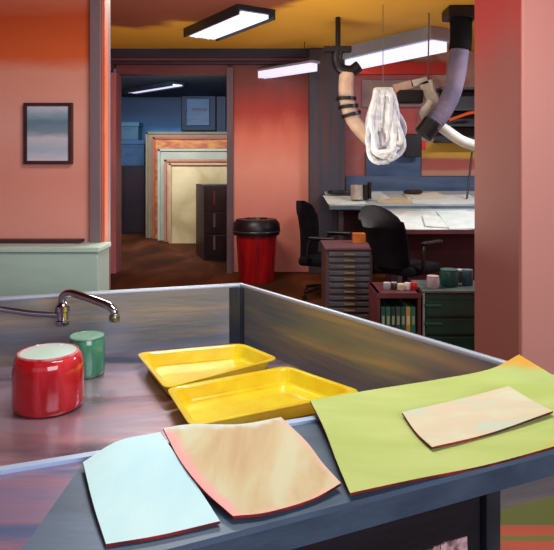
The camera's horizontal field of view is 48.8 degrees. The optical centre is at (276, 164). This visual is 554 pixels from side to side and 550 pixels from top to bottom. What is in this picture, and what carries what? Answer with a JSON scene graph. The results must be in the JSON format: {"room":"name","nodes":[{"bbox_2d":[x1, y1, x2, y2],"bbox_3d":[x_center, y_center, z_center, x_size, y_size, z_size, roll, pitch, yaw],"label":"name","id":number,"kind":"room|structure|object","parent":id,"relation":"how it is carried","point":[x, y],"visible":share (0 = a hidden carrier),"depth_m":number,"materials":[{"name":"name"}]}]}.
{"room":"art studio","nodes":[
{"label":"art studio","id":0,"kind":"room"},
{"bbox_2d":[0,0,89,241],"bbox_3d":[-2.837,-0.060,4.300,3.126,3.220,0.200,0,0,0],"label":"wall","id":1,"kind":"structure","parent":0,"point":[45,44],"depth_m":4.20,"materials":[{"name":"pink paint"}]},
{"bbox_2d":[23,103,72,163],"bbox_3d":[-1.566,-0.216,4.180,0.329,0.418,0.040,0,0,0],"label":"framed picture","id":2,"kind":"object","parent":1,"relation":"attached to","point":[47,127],"visible":1,"depth_m":4.17,"materials":[{"name":"grey paper"}]},
{"bbox_2d":[90,0,109,289],"bbox_3d":[-1.235,-0.060,4.270,0.068,3.220,0.260,0,0,0],"label":"trim","id":3,"kind":"structure","parent":1,"relation":"attached to","point":[95,5],"depth_m":4.14,"materials":[{"name":"grey paint"}]},
{"bbox_2d":[102,0,107,241],"bbox_3d":[-1.191,-0.060,4.220,0.020,3.220,0.080,0,0,0],"label":"trim","id":4,"kind":"structure","parent":1,"relation":"attached to","point":[104,2],"depth_m":4.19,"materials":[{"name":"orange paint"}]},
{"bbox_2d":[110,65,113,72],"bbox_3d":[-3.411,-0.060,8.950,1.979,3.220,0.200,0,0,0],"label":"wall","id":5,"kind":"structure","parent":0,"point":[111,66],"depth_m":8.95,"materials":[{"name":"paint"}]},
{"bbox_2d":[110,73,120,272],"bbox_3d":[-2.401,0.115,8.870,0.200,2.870,0.300,0,0,0],"label":"trim","id":6,"kind":"structure","parent":5,"relation":"attached to","point":[115,78],"depth_m":8.72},
{"bbox_2d":[110,61,302,64],"bbox_3d":[-1.079,-1.470,8.805,3.086,0.039,0.090,0,0,0],"label":"trim","id":7,"kind":"structure","parent":5,"relation":"attached to","point":[111,62],"depth_m":8.76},
{"bbox_2d":[110,49,308,57],"bbox_3d":[-1.079,-1.610,8.800,3.086,0.122,0.100,0,0,0],"label":"trim","id":8,"kind":"structure","parent":5,"relation":"attached to","point":[114,53],"depth_m":8.75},
{"bbox_2d":[110,58,308,60],"bbox_3d":[-1.079,-1.524,8.820,3.086,0.050,0.060,0,0,0],"label":"trim","id":9,"kind":"structure","parent":5,"relation":"attached to","point":[111,59],"depth_m":8.79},
{"bbox_2d":[121,97,226,139],"bbox_3d":[0.000,-0.060,15.100,10.400,3.220,0.200,0,0,0],"label":"wall","id":10,"kind":"structure","parent":0,"point":[157,114],"depth_m":15.00,"materials":[{"name":"blue paint"}]},
{"bbox_2d":[181,96,215,130],"bbox_3d":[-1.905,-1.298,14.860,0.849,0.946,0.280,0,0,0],"label":"framed picture","id":11,"kind":"object","parent":10,"relation":"attached to","point":[198,113],"visible":0.81,"depth_m":14.77,"materials":[{"name":"blue paper"}]},
{"bbox_2d":[216,97,225,131],"bbox_3d":[-1.368,-0.060,14.940,0.220,3.220,0.120,0,0,0],"label":"trim","id":12,"kind":"structure","parent":10,"relation":"attached to","point":[220,101],"depth_m":14.88,"materials":[{"name":"blue paint"}]},
{"bbox_2d":[110,234,384,305],"bbox_3d":[0.000,1.600,6.200,10.400,0.100,18.600,0,0,0],"label":"floor","id":13,"kind":"structure","parent":0,"point":[145,262],"depth_m":8.80,"materials":[{"name":"brown wood"}]},
{"bbox_2d":[0,238,110,296],"bbox_3d":[-2.373,1.027,4.052,2.466,1.046,0.286,0,0,0],"label":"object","id":14,"kind":"object","parent":13,"relation":"on","point":[28,266],"visible":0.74,"depth_m":3.92,"materials":[{"name":"green paint"}]},
{"bbox_2d":[0,242,110,252],"bbox_3d":[-2.373,0.545,4.052,2.466,0.036,0.285,0,0,0],"label":"countertop","id":15,"kind":"structure","parent":14,"relation":"on","point":[84,247],"depth_m":3.91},
{"bbox_2d":[121,166,145,233],"bbox_3d":[-3.425,0.786,13.990,0.921,1.528,0.620,0,0,0],"label":"storage cabinet","id":16,"kind":"object","parent":13,"relation":"on","point":[133,178],"visible":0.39,"depth_m":13.68,"materials":[{"name":"grey metal"}]},
{"bbox_2d":[121,140,145,165],"bbox_3d":[-3.302,-0.271,14.000,0.654,0.586,0.500,0,0,0],"label":"storage box","id":17,"kind":"object","parent":16,"relation":"on","point":[133,152],"visible":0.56,"depth_m":13.77,"materials":[{"name":"blue cardboard"}]},
{"bbox_2d":[121,122,142,139],"bbox_3d":[-3.366,-0.767,14.005,0.497,0.408,0.450,0,0,0],"label":"storage box","id":18,"kind":"object","parent":17,"relation":"on","point":[129,130],"visible":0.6,"depth_m":13.80,"materials":[{"name":"blue cardboard"}]},
{"bbox_2d":[146,132,226,237],"bbox_3d":[-1.677,0.423,12.980,2.218,2.254,0.090,0,0,0],"label":"leaning board","id":19,"kind":"object","parent":13,"relation":"on","point":[149,135],"visible":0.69,"depth_m":12.97,"materials":[{"name":"beige wood"}]},
{"bbox_2d":[153,137,226,238],"bbox_3d":[-1.578,0.481,12.780,2.038,2.138,0.090,0,0,0],"label":"leaning board","id":20,"kind":"object","parent":13,"relation":"on","point":[158,142],"visible":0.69,"depth_m":12.78,"materials":[{"name":"orange wood"}]},
{"bbox_2d":[158,149,226,239],"bbox_3d":[-1.496,0.610,12.530,1.895,1.881,0.090,0,0,0],"label":"leaning board","id":21,"kind":"object","parent":13,"relation":"on","point":[163,154],"visible":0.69,"depth_m":12.53,"materials":[{"name":"grey wood"}]},
{"bbox_2d":[164,159,226,241],"bbox_3d":[-1.406,0.718,12.330,1.734,1.664,0.090,0,0,0],"label":"leaning board","id":22,"kind":"object","parent":13,"relation":"on","point":[166,161],"visible":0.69,"depth_m":12.28,"materials":[{"name":"wood"}]},
{"bbox_2d":[169,163,226,242],"bbox_3d":[-1.333,0.754,12.080,1.610,1.592,0.090,0,0,0],"label":"leaning board","id":23,"kind":"object","parent":13,"relation":"on","point":[183,177],"visible":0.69,"depth_m":12.07,"materials":[{"name":"beige wood"}]},
{"bbox_2d":[196,184,226,260],"bbox_3d":[-1.007,0.939,10.250,0.814,1.223,0.800,0,0,0],"label":"filing cabinet","id":24,"kind":"object","parent":13,"relation":"on","point":[211,199],"visible":0.58,"depth_m":9.88,"materials":[{"name":"grey metal"}]},
{"bbox_2d":[232,217,280,283],"bbox_3d":[-0.274,1.131,8.150,0.647,0.838,0.647,0,0,0],"label":"trash can","id":25,"kind":"object","parent":13,"relation":"on","point":[256,237],"visible":1,"depth_m":7.92,"materials":[{"name":"red plastic"}]},
{"bbox_2d":[0,283,553,549],"bbox_3d":[-0.866,1.105,2.125,3.809,0.890,2.489,0,0,-24],"label":"sink","id":26,"kind":"object","parent":13,"relation":"on","point":[46,502],"visible":0.65,"depth_m":2.25,"materials":[{"name":"metal"}]},
{"bbox_2d":[11,343,83,417],"bbox_3d":[-0.939,0.875,2.506,0.280,0.228,0.280,0,0,0],"label":"glass jar","id":27,"kind":"object","parent":26,"relation":"on","point":[47,379],"visible":1,"depth_m":2.40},
{"bbox_2d":[0,289,119,326],"bbox_3d":[-1.362,0.701,2.943,1.212,0.182,0.181,0,0,-4],"label":"faucet","id":28,"kind":"object","parent":26,"relation":"attached to","point":[62,308],"visible":1,"depth_m":2.98,"materials":[{"name":"silver metal"}]},
{"bbox_2d":[69,330,104,378],"bbox_3d":[-0.900,0.896,2.889,0.166,0.187,0.166,0,0,0],"label":"glass jar","id":29,"kind":"object","parent":26,"relation":"on","point":[91,344],"visible":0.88,"depth_m":2.83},
{"bbox_2d":[83,432,219,546],"bbox_3d":[-0.280,0.652,1.250,0.203,0.032,0.368,0,0,-27],"label":"paper sheet","id":30,"kind":"object","parent":26,"relation":"on","point":[140,490],"visible":1,"depth_m":1.22,"materials":[{"name":"paper"}]},
{"bbox_2d":[138,344,275,395],"bbox_3d":[-0.313,0.955,2.882,0.588,0.069,0.510,0,0,-26],"label":"tray","id":31,"kind":"object","parent":26,"relation":"on","point":[175,367],"visible":0.9,"depth_m":2.97,"materials":[{"name":"yellow plastic"}]},
{"bbox_2d":[163,417,340,518],"bbox_3d":[-0.062,0.649,1.357,0.294,0.029,0.404,0,0,-25],"label":"paper sheet","id":32,"kind":"object","parent":26,"relation":"on","point":[265,467],"visible":1,"depth_m":1.32,"materials":[{"name":"beige paper"}]},
{"bbox_2d":[168,367,357,423],"bbox_3d":[-0.076,0.955,2.500,0.720,0.069,0.422,0,0,-27],"label":"tray","id":33,"kind":"object","parent":26,"relation":"on","point":[286,393],"visible":0.73,"depth_m":2.54,"materials":[{"name":"yellow plastic"}]},
{"bbox_2d":[310,355,553,495],"bbox_3d":[0.448,0.624,1.585,0.833,0.079,0.466,0,0,-21],"label":"paper sheet","id":34,"kind":"object","parent":26,"relation":"on","point":[373,446],"visible":0.83,"depth_m":1.49,"materials":[{"name":"paper"}]},
{"bbox_2d":[402,386,552,448],"bbox_3d":[0.510,0.646,1.582,0.439,0.020,0.193,0,0,-27],"label":"paper sheet","id":35,"kind":"object","parent":34,"relation":"on","point":[488,413],"visible":1,"depth_m":1.57,"materials":[{"name":"beige paper"}]},
{"bbox_2d":[296,200,351,299],"bbox_3d":[0.579,0.986,7.159,0.731,1.123,0.696,0,0,24],"label":"office chair","id":36,"kind":"object","parent":13,"relation":"on","point":[307,215],"visible":0.56,"depth_m":7.19,"materials":[{"name":"black fabric"}]},
{"bbox_2d":[320,240,372,319],"bbox_3d":[0.713,1.183,6.303,0.482,0.734,0.653,0,0,0],"label":"chest","id":37,"kind":"object","parent":13,"relation":"on","point":[346,265],"visible":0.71,"depth_m":6.01,"materials":[{"name":"brown"}]},
{"bbox_2d":[352,232,365,242],"bbox_3d":[0.860,0.766,6.420,0.130,0.100,0.120,0,0,0],"label":"box","id":38,"kind":"object","parent":37,"relation":"on","point":[357,237],"visible":0.94,"depth_m":6.36,"materials":[{"name":"orange cardboard"}]},
{"bbox_2d":[368,282,421,334],"bbox_3d":[0.980,1.289,5.120,0.363,0.522,0.460,0,0,0],"label":"bookcase","id":39,"kind":"object","parent":13,"relation":"on","point":[376,291],"visible":0.33,"depth_m":4.95,"materials":[{"name":"red wood"}]},
{"bbox_2d":[380,301,384,324],"bbox_3d":[0.859,1.314,5.078,0.037,0.330,0.304,0,0,0],"label":"box file","id":40,"kind":"object","parent":39,"relation":"on","point":[382,307],"visible":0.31,"depth_m":4.93,"materials":[{"name":"teal cardboard"}]},
{"bbox_2d":[380,299,389,325],"bbox_3d":[0.899,1.314,5.078,0.037,0.330,0.304,0,0,0],"label":"box file","id":41,"kind":"object","parent":39,"relation":"on","point":[387,307],"visible":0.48,"depth_m":4.93,"materials":[{"name":"teal cardboard"}]},
{"bbox_2d":[383,282,390,289],"bbox_3d":[0.911,1.000,5.050,0.060,0.055,0.060,0,0,0],"label":"paint jar","id":42,"kind":"object","parent":39,"relation":"on","point":[386,285],"visible":1,"depth_m":5.03,"materials":[{"name":"grey plastic"}]},
{"bbox_2d":[385,299,394,327],"bbox_3d":[0.940,1.314,5.078,0.037,0.330,0.304,0,0,0],"label":"box file","id":43,"kind":"object","parent":39,"relation":"on","point":[392,307],"visible":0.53,"depth_m":4.93,"materials":[{"name":"teal cardboard"}]},
{"bbox_2d":[391,282,396,288],"bbox_3d":[0.971,1.000,5.060,0.050,0.055,0.050,0,0,0],"label":"paint jar","id":44,"kind":"object","parent":39,"relation":"on","point":[393,284],"visible":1,"depth_m":5.04,"materials":[{"name":"grey"}]},
{"bbox_2d":[389,299,399,328],"bbox_3d":[0.980,1.314,5.078,0.037,0.330,0.304,0,0,0],"label":"box file","id":45,"kind":"object","parent":39,"relation":"on","point":[397,307],"visible":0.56,"depth_m":4.93,"materials":[{"name":"teal cardboard"}]},
{"bbox_2d":[394,299,404,330],"bbox_3d":[1.020,1.314,5.078,0.037,0.330,0.304,0,0,0],"label":"box file","id":46,"kind":"object","parent":39,"relation":"on","point":[402,307],"visible":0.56,"depth_m":4.93,"materials":[{"name":"teal cardboard"}]},
{"bbox_2d":[397,283,404,290],"bbox_3d":[1.020,1.002,5.020,0.060,0.050,0.060,0,0,0],"label":"paint jar","id":47,"kind":"object","parent":39,"relation":"on","point":[400,286],"visible":1,"depth_m":5.00,"materials":[{"name":"beige plastic"}]},
{"bbox_2d":[399,299,409,331],"bbox_3d":[1.061,1.314,5.078,0.037,0.330,0.304,0,0,0],"label":"box file","id":48,"kind":"object","parent":39,"relation":"on","point":[407,307],"visible":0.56,"depth_m":4.93,"materials":[{"name":"brown"}]},
{"bbox_2d":[404,282,410,289],"bbox_3d":[1.078,1.000,5.040,0.052,0.055,0.052,0,0,0],"label":"paint jar","id":49,"kind":"object","parent":39,"relation":"on","point":[407,284],"visible":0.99,"depth_m":5.02,"materials":[{"name":"beige"}]},
{"bbox_2d":[403,299,414,333],"bbox_3d":[1.101,1.314,5.078,0.037,0.330,0.304,0,0,0],"label":"box file","id":50,"kind":"object","parent":39,"relation":"on","point":[412,307],"visible":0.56,"depth_m":4.93,"materials":[{"name":"teal cardboard"}]},
{"bbox_2d":[411,282,416,289],"bbox_3d":[1.130,0.997,5.030,0.054,0.060,0.054,0,0,0],"label":"paint jar","id":51,"kind":"object","parent":39,"relation":"on","point":[413,284],"visible":1,"depth_m":5.01,"materials":[{"name":"red plastic"}]},
{"bbox_2d":[324,191,474,242],"bbox_3d":[2.434,0.962,8.238,3.532,1.177,1.024,0,0,0],"label":"table","id":52,"kind":"object","parent":13,"relation":"on","point":[348,221],"visible":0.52,"depth_m":8.42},
{"bbox_2d":[327,190,350,193],"bbox_3d":[0.884,0.373,8.400,0.400,0.055,0.160,0,0,0],"label":"dish","id":53,"kind":"object","parent":52,"relation":"on","point":[329,191],"visible":0.84,"depth_m":8.34,"materials":[{"name":"plastic"}]},
{"bbox_2d":[323,196,366,204],"bbox_3d":[0.892,0.462,8.100,0.500,0.094,0.550,0,0,-3],"label":"drawing sheet","id":54,"kind":"object","parent":52,"relation":"on","point":[335,200],"visible":0.82,"depth_m":8.02,"materials":[{"name":"white paper"}]},
{"bbox_2d":[351,185,362,199],"bbox_3d":[1.056,0.357,8.050,0.170,0.190,0.170,0,0,0],"label":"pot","id":55,"kind":"object","parent":54,"relation":"on","point":[356,190],"visible":1,"depth_m":7.97,"materials":[{"name":"beige ceramic"}]},
{"bbox_2d":[363,185,367,199],"bbox_3d":[1.161,0.360,8.000,0.056,0.200,0.056,0,0,0],"label":"pot","id":56,"kind":"object","parent":52,"relation":"on","point":[365,187],"visible":1,"depth_m":7.98,"materials":[{"name":"black plastic"}]},
{"bbox_2d":[368,182,370,198],"bbox_3d":[1.225,0.338,8.080,0.052,0.220,0.052,0,0,0],"label":"pot","id":57,"kind":"object","parent":52,"relation":"on","point":[369,183],"visible":0.94,"depth_m":8.06,"materials":[{"name":"black plastic"}]},
{"bbox_2d":[368,192,389,199],"bbox_3d":[1.262,0.418,8.350,0.450,0.088,0.500,0,0,-6],"label":"drawing sheet","id":58,"kind":"object","parent":52,"relation":"on","point":[374,195],"visible":0.42,"depth_m":8.30,"materials":[{"name":"white paper"}]},
{"bbox_2d":[377,196,412,203],"bbox_3d":[1.567,0.461,8.100,0.450,0.078,0.400,0,0,11],"label":"drawing sheet","id":59,"kind":"object","parent":52,"relation":"on","point":[400,200],"visible":0.98,"depth_m":8.06,"materials":[{"name":"beige paper"}]},
{"bbox_2d":[404,194,474,203],"bbox_3d":[2.203,0.456,8.150,0.900,0.099,0.600,0,0,0],"label":"drawing sheet","id":60,"kind":"object","parent":52,"relation":"on","point":[453,199],"visible":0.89,"depth_m":8.07,"materials":[{"name":"white paper"}]},
{"bbox_2d":[403,192,448,198],"bbox_3d":[2.030,0.417,8.350,0.500,0.079,0.400,0,0,-11],"label":"drawing sheet","id":61,"kind":"object","parent":60,"relation":"on","point":[431,195],"visible":0.94,"depth_m":8.32,"materials":[{"name":"beige paper"}]},
{"bbox_2d":[403,189,422,193],"bbox_3d":[1.884,0.366,8.450,0.280,0.055,0.126,0,0,0],"label":"dish","id":62,"kind":"object","parent":61,"relation":"on","point":[412,191],"visible":1,"depth_m":8.40,"materials":[{"name":"black"}]},
{"bbox_2d":[466,152,472,198],"bbox_3d":[2.588,0.134,8.200,0.028,0.632,0.265,0,0,33],"label":"rod","id":63,"kind":"object","parent":60,"relation":"on","point":[471,156],"visible":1,"depth_m":8.19,"materials":[{"name":"plastic"}]},
{"bbox_2d":[358,205,442,281],"bbox_3d":[1.179,0.960,5.965,0.886,1.175,0.648,0,0,-43],"label":"office chair","id":64,"kind":"object","parent":13,"relation":"on","point":[386,235],"visible":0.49,"depth_m":5.75,"materials":[{"name":"black fabric"}]},
{"bbox_2d":[385,209,474,282],"bbox_3d":[2.435,1.046,7.238,2.330,1.009,0.624,0,0,0],"label":"table","id":65,"kind":"object","parent":13,"relation":"on","point":[457,249],"visible":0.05,"depth_m":7.45,"materials":[{"name":"brown wood"}]},
{"bbox_2d":[389,210,471,229],"bbox_3d":[1.850,0.645,7.220,0.950,0.183,0.520,0,0,0],"label":"drawing sheet","id":66,"kind":"object","parent":65,"relation":"on","point":[411,219],"visible":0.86,"depth_m":7.27,"materials":[{"name":"white paper"}]},
{"bbox_2d":[436,211,474,229],"bbox_3d":[2.300,0.643,7.200,0.700,0.185,0.500,0,0,-3],"label":"drawing sheet","id":67,"kind":"object","parent":65,"relation":"on","point":[442,214],"visible":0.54,"depth_m":7.34,"materials":[{"name":"white paper"}]},
{"bbox_2d":[422,215,474,228],"bbox_3d":[2.020,0.662,7.120,0.600,0.127,0.300,0,0,7],"label":"drawing sheet","id":68,"kind":"object","parent":67,"relation":"on","point":[433,221],"visible":0.94,"depth_m":7.11,"materials":[{"name":"white paper"}]},
{"bbox_2d":[410,280,474,350],"bbox_3d":[1.444,1.279,5.112,0.551,0.542,0.487,0,0,0],"label":"base cabinet","id":69,"kind":"object","parent":13,"relation":"on","point":[447,314],"visible":0.44,"depth_m":4.89,"materials":[{"name":"metal"}]},
{"bbox_2d":[427,275,438,288],"bbox_3d":[1.279,0.957,5.000,0.100,0.100,0.100,0,0,0],"label":"tin","id":70,"kind":"object","parent":69,"relation":"on","point":[432,280],"visible":1,"depth_m":4.96,"materials":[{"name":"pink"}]},
{"bbox_2d":[440,268,457,287],"bbox_3d":[1.432,0.937,5.080,0.150,0.140,0.150,0,0,0],"label":"tin","id":71,"kind":"object","parent":69,"relation":"on","point":[448,276],"visible":1,"depth_m":5.02,"materials":[{"name":"teal metal"}]},
{"bbox_2d":[458,269,461,282],"bbox_3d":[1.571,0.952,5.250,0.070,0.110,0.070,0,0,0],"label":"tin","id":72,"kind":"object","parent":69,"relation":"on","point":[459,270],"visible":0.45,"depth_m":5.22,"materials":[{"name":"grey metal"}]},
{"bbox_2d":[462,269,472,285],"bbox_3d":[1.599,0.942,5.120,0.090,0.130,0.090,0,0,0],"label":"tin","id":73,"kind":"object","parent":69,"relation":"on","point":[467,274],"visible":1,"depth_m":5.08,"materials":[{"name":"blue"}]},
{"bbox_2d":[500,496,553,549],"bbox_3d":[1.500,1.542,2.780,1.900,0.016,0.900,0,0,0],"label":"rug","id":74,"kind":"object","parent":13,"relation":"on","point":[527,526],"visible":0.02,"depth_m":2.59,"materials":[{"name":"green fabric"}]},
{"bbox_2d":[230,65,308,271],"bbox_3d":[-0.116,-0.060,8.950,1.161,3.220,0.200,0,0,0],"label":"wall","id":75,"kind":"structure","parent":0,"point":[271,114],"depth_m":8.85,"materials":[{"name":"red paint"}]},
{"bbox_2d":[116,65,229,75],"bbox_3d":[-1.509,-1.495,8.950,1.645,0.350,0.200,0,0,0],"label":"trim","id":76,"kind":"structure","parent":75,"relation":"attached to","point":[123,70],"depth_m":8.85,"materials":[{"name":"red wood"}]},
{"bbox_2d":[227,67,233,272],"bbox_3d":[-0.675,0.075,8.900,0.090,2.950,0.300,0,0,0],"label":"trim","id":77,"kind":"structure","parent":75,"relation":"attached to","point":[230,70],"depth_m":8.75,"materials":[{"name":"brown wood"}]},
{"bbox_2d":[308,48,344,273],"bbox_3d":[0.713,-0.060,8.850,0.513,3.220,0.300,0,0,0],"label":"pillar","id":78,"kind":"structure","parent":75,"relation":"attached to","point":[326,128],"depth_m":8.70,"materials":[{"name":"paint"}]},
{"bbox_2d":[110,0,474,96],"bbox_3d":[0.000,-1.720,6.200,10.400,0.100,18.600,0,0,0],"label":"ceiling","id":79,"kind":"structure","parent":0,"point":[134,24],"depth_m":7.30,"materials":[{"name":"paint"}]},
{"bbox_2d":[124,81,183,94],"bbox_3d":[-2.595,-1.605,12.751,0.300,0.090,1.826,0,0,-44],"label":"ceiling light","id":80,"kind":"object","parent":79,"relation":"attached to","point":[171,84],"visible":1,"depth_m":12.57,"materials":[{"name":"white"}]},
{"bbox_2d":[132,84,181,92],"bbox_3d":[-2.595,-1.590,12.751,0.242,0.020,1.746,0,0,-44],"label":"diffuser","id":81,"kind":"object","parent":80,"relation":"attached to","point":[154,87],"depth_m":12.60,"materials":[{"name":"white plastic"}]},
{"bbox_2d":[183,4,274,40],"bbox_3d":[-0.581,-1.615,7.007,0.460,0.110,1.366,0,0,-33],"label":"ceiling light","id":82,"kind":"object","parent":79,"relation":"attached to","point":[238,18],"visible":1,"depth_m":6.77,"materials":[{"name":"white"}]},
{"bbox_2d":[190,11,267,39],"bbox_3d":[-0.581,-1.590,7.007,0.335,0.040,1.286,0,0,-33],"label":"diffuser","id":83,"kind":"object","parent":82,"relation":"attached to","point":[226,24],"depth_m":6.87,"materials":[{"name":"white plastic"}]},
{"bbox_2d":[257,42,319,78],"bbox_3d":[0.093,-1.461,8.566,0.150,0.417,1.231,0,0,-44],"label":"ceiling light","id":84,"kind":"object","parent":79,"relation":"hanging from","point":[311,65],"visible":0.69,"depth_m":8.40,"materials":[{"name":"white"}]},
{"bbox_2d":[258,63,316,77],"bbox_3d":[0.093,-1.310,8.566,0.130,0.100,1.151,0,0,-44],"label":"diffuser","id":85,"kind":"object","parent":84,"relation":"attached to","point":[293,68],"depth_m":8.43,"materials":[{"name":"white plastic"}]},
{"bbox_2d":[324,17,365,143],"bbox_3d":[0.844,-0.930,6.900,0.624,1.481,0.230,0,0,0],"label":"extraction arm","id":86,"kind":"object","parent":79,"relation":"hanging from","point":[346,97],"visible":0.87,"depth_m":6.84},
{"bbox_2d":[365,87,406,164],"bbox_3d":[1.135,-0.833,6.341,0.436,1.674,0.235,0,0,4],"label":"cable coil","id":87,"kind":"object","parent":79,"relation":"hanging from","point":[385,126],"visible":1,"depth_m":6.28,"materials":[{"name":"white fabric"}]},
{"bbox_2d":[343,25,449,68],"bbox_3d":[1.530,-1.546,8.139,0.400,0.327,1.762,0,0,-33],"label":"ceiling light","id":88,"kind":"object","parent":79,"relation":"attached to","point":[411,44],"visible":0.67,"depth_m":7.81,"materials":[{"name":"metal"},{"name":"glowing white plastic"}]},
{"bbox_2d":[345,40,446,68],"bbox_3d":[1.530,-1.450,8.139,0.242,0.120,1.682,0,0,-33],"label":"diffuser","id":89,"kind":"object","parent":88,"relation":"attached to","point":[411,49],"depth_m":7.90,"materials":[{"name":"white plastic"}]},
{"bbox_2d":[392,13,474,150],"bbox_3d":[1.774,-0.907,6.761,1.018,1.526,0.211,0,0,-10],"label":"extraction arm","id":90,"kind":"object","parent":79,"relation":"hanging from","point":[427,90],"visible":0.7,"depth_m":6.67},
{"bbox_2d":[415,5,474,140],"bbox_3d":[1.802,-0.962,6.500,0.657,1.416,0.300,0,0,0],"label":"extraction arm","id":91,"kind":"object","parent":79,"relation":"hanging from","point":[460,17],"visible":0.99,"depth_m":6.41,"materials":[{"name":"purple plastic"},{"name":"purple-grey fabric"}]},
{"bbox_2d":[345,52,474,210],"bbox_3d":[2.985,-0.060,9.100,4.030,3.220,0.200,0,0,0],"label":"wall","id":92,"kind":"structure","parent":0,"point":[355,149],"depth_m":9.00,"materials":[{"name":"paint"}]},
{"bbox_2d":[366,152,420,175],"bbox_3d":[1.711,-0.015,8.979,0.808,0.352,0.040,0,0,0],"label":"wall panel","id":93,"kind":"object","parent":92,"relation":"attached to","point":[402,166],"visible":0.67,"depth_m":8.96,"materials":[{"name":"blue paint"}]},
{"bbox_2d":[362,80,438,106],"bbox_3d":[1.814,-1.050,8.979,1.131,0.397,0.040,0,0,0],"label":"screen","id":94,"kind":"object","parent":92,"relation":"attached to","point":[368,86],"visible":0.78,"depth_m":8.96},
{"bbox_2d":[357,62,445,74],"bbox_3d":[1.771,-1.420,8.964,1.405,0.176,0.070,0,0,0],"label":"rail","id":95,"kind":"object","parent":92,"relation":"attached to","point":[396,68],"visible":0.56,"depth_m":8.93,"materials":[{"name":"metal"}]},
{"bbox_2d":[399,109,415,133],"bbox_3d":[1.902,-0.639,8.979,0.279,0.367,0.040,0,0,0],"label":"print","id":96,"kind":"object","parent":92,"relation":"attached to","point":[409,115],"visible":0.46,"depth_m":8.96},
{"bbox_2d":[346,176,474,190],"bbox_3d":[2.585,0.316,8.979,3.143,0.308,0.040,0,0,0],"label":"wall panel","id":97,"kind":"object","parent":92,"relation":"attached to","point":[378,183],"visible":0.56,"depth_m":8.96,"materials":[{"name":"blue paint"}]},
{"bbox_2d":[404,134,425,156],"bbox_3d":[1.983,-0.280,8.860,0.294,0.330,0.260,0,0,0],"label":"wall monitor","id":98,"kind":"object","parent":92,"relation":"attached to","point":[415,145],"visible":0.81,"depth_m":8.76,"materials":[{"name":"black plastic"}]},
{"bbox_2d":[421,141,425,149],"bbox_3d":[2.100,-0.280,8.760,0.060,0.130,0.060,0,0,0],"label":"light","id":99,"kind":"object","parent":98,"relation":"attached to","point":[423,143],"depth_m":8.73,"materials":[{"name":"red plastic"}]},
{"bbox_2d":[421,143,474,175],"bbox_3d":[2.693,-0.081,8.969,1.150,0.484,0.060,0,0,0],"label":"canvas","id":100,"kind":"object","parent":92,"relation":"attached to","point":[438,159],"visible":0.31,"depth_m":8.94,"materials":[{"name":"paint"}]},
{"bbox_2d":[434,87,474,142],"bbox_3d":[2.728,-0.712,8.777,0.832,0.782,0.437,0,0,0],"label":"rack","id":101,"kind":"object","parent":92,"relation":"attached to","point":[462,120],"visible":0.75,"depth_m":8.96,"materials":[{"name":"plastic"}]},
{"bbox_2d":[434,140,453,142],"bbox_3d":[2.728,-0.338,8.800,0.832,0.035,0.360,0,0,0],"label":"shelf","id":102,"kind":"object","parent":101,"relation":"attached to","point":[435,141],"depth_m":8.70,"materials":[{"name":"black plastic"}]},
{"bbox_2d":[435,87,474,91],"bbox_3d":[2.728,-1.086,8.800,0.832,0.035,0.360,0,0,0],"label":"shelf","id":103,"kind":"object","parent":101,"relation":"attached to","point":[465,89],"depth_m":8.65,"materials":[{"name":"black plastic"}]},
{"bbox_2d":[447,124,474,127],"bbox_3d":[2.728,-0.562,8.800,0.832,0.035,0.360,0,0,0],"label":"shelf","id":104,"kind":"object","parent":101,"relation":"attached to","point":[451,125],"depth_m":8.62,"materials":[{"name":"black plastic"}]},
{"bbox_2d":[453,108,474,112],"bbox_3d":[2.728,-0.787,8.800,0.832,0.035,0.360,0,0,0],"label":"shelf","id":105,"kind":"object","parent":101,"relation":"attached to","point":[457,110],"depth_m":8.62,"materials":[{"name":"black plastic"}]},
{"bbox_2d":[521,0,553,373],"bbox_3d":[1.775,-0.060,3.675,0.900,3.220,0.750,0,0,0],"label":"wall pillar","id":106,"kind":"structure","parent":0,"point":[537,16],"depth_m":3.30,"materials":[{"name":"paint"}]},
{"bbox_2d":[475,0,520,360],"bbox_3d":[1.319,-0.060,3.683,0.012,3.220,0.740,0,0,0],"label":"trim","id":107,"kind":"structure","parent":106,"relation":"attached to","point":[497,22],"depth_m":3.60,"materials":[{"name":"red paint"}]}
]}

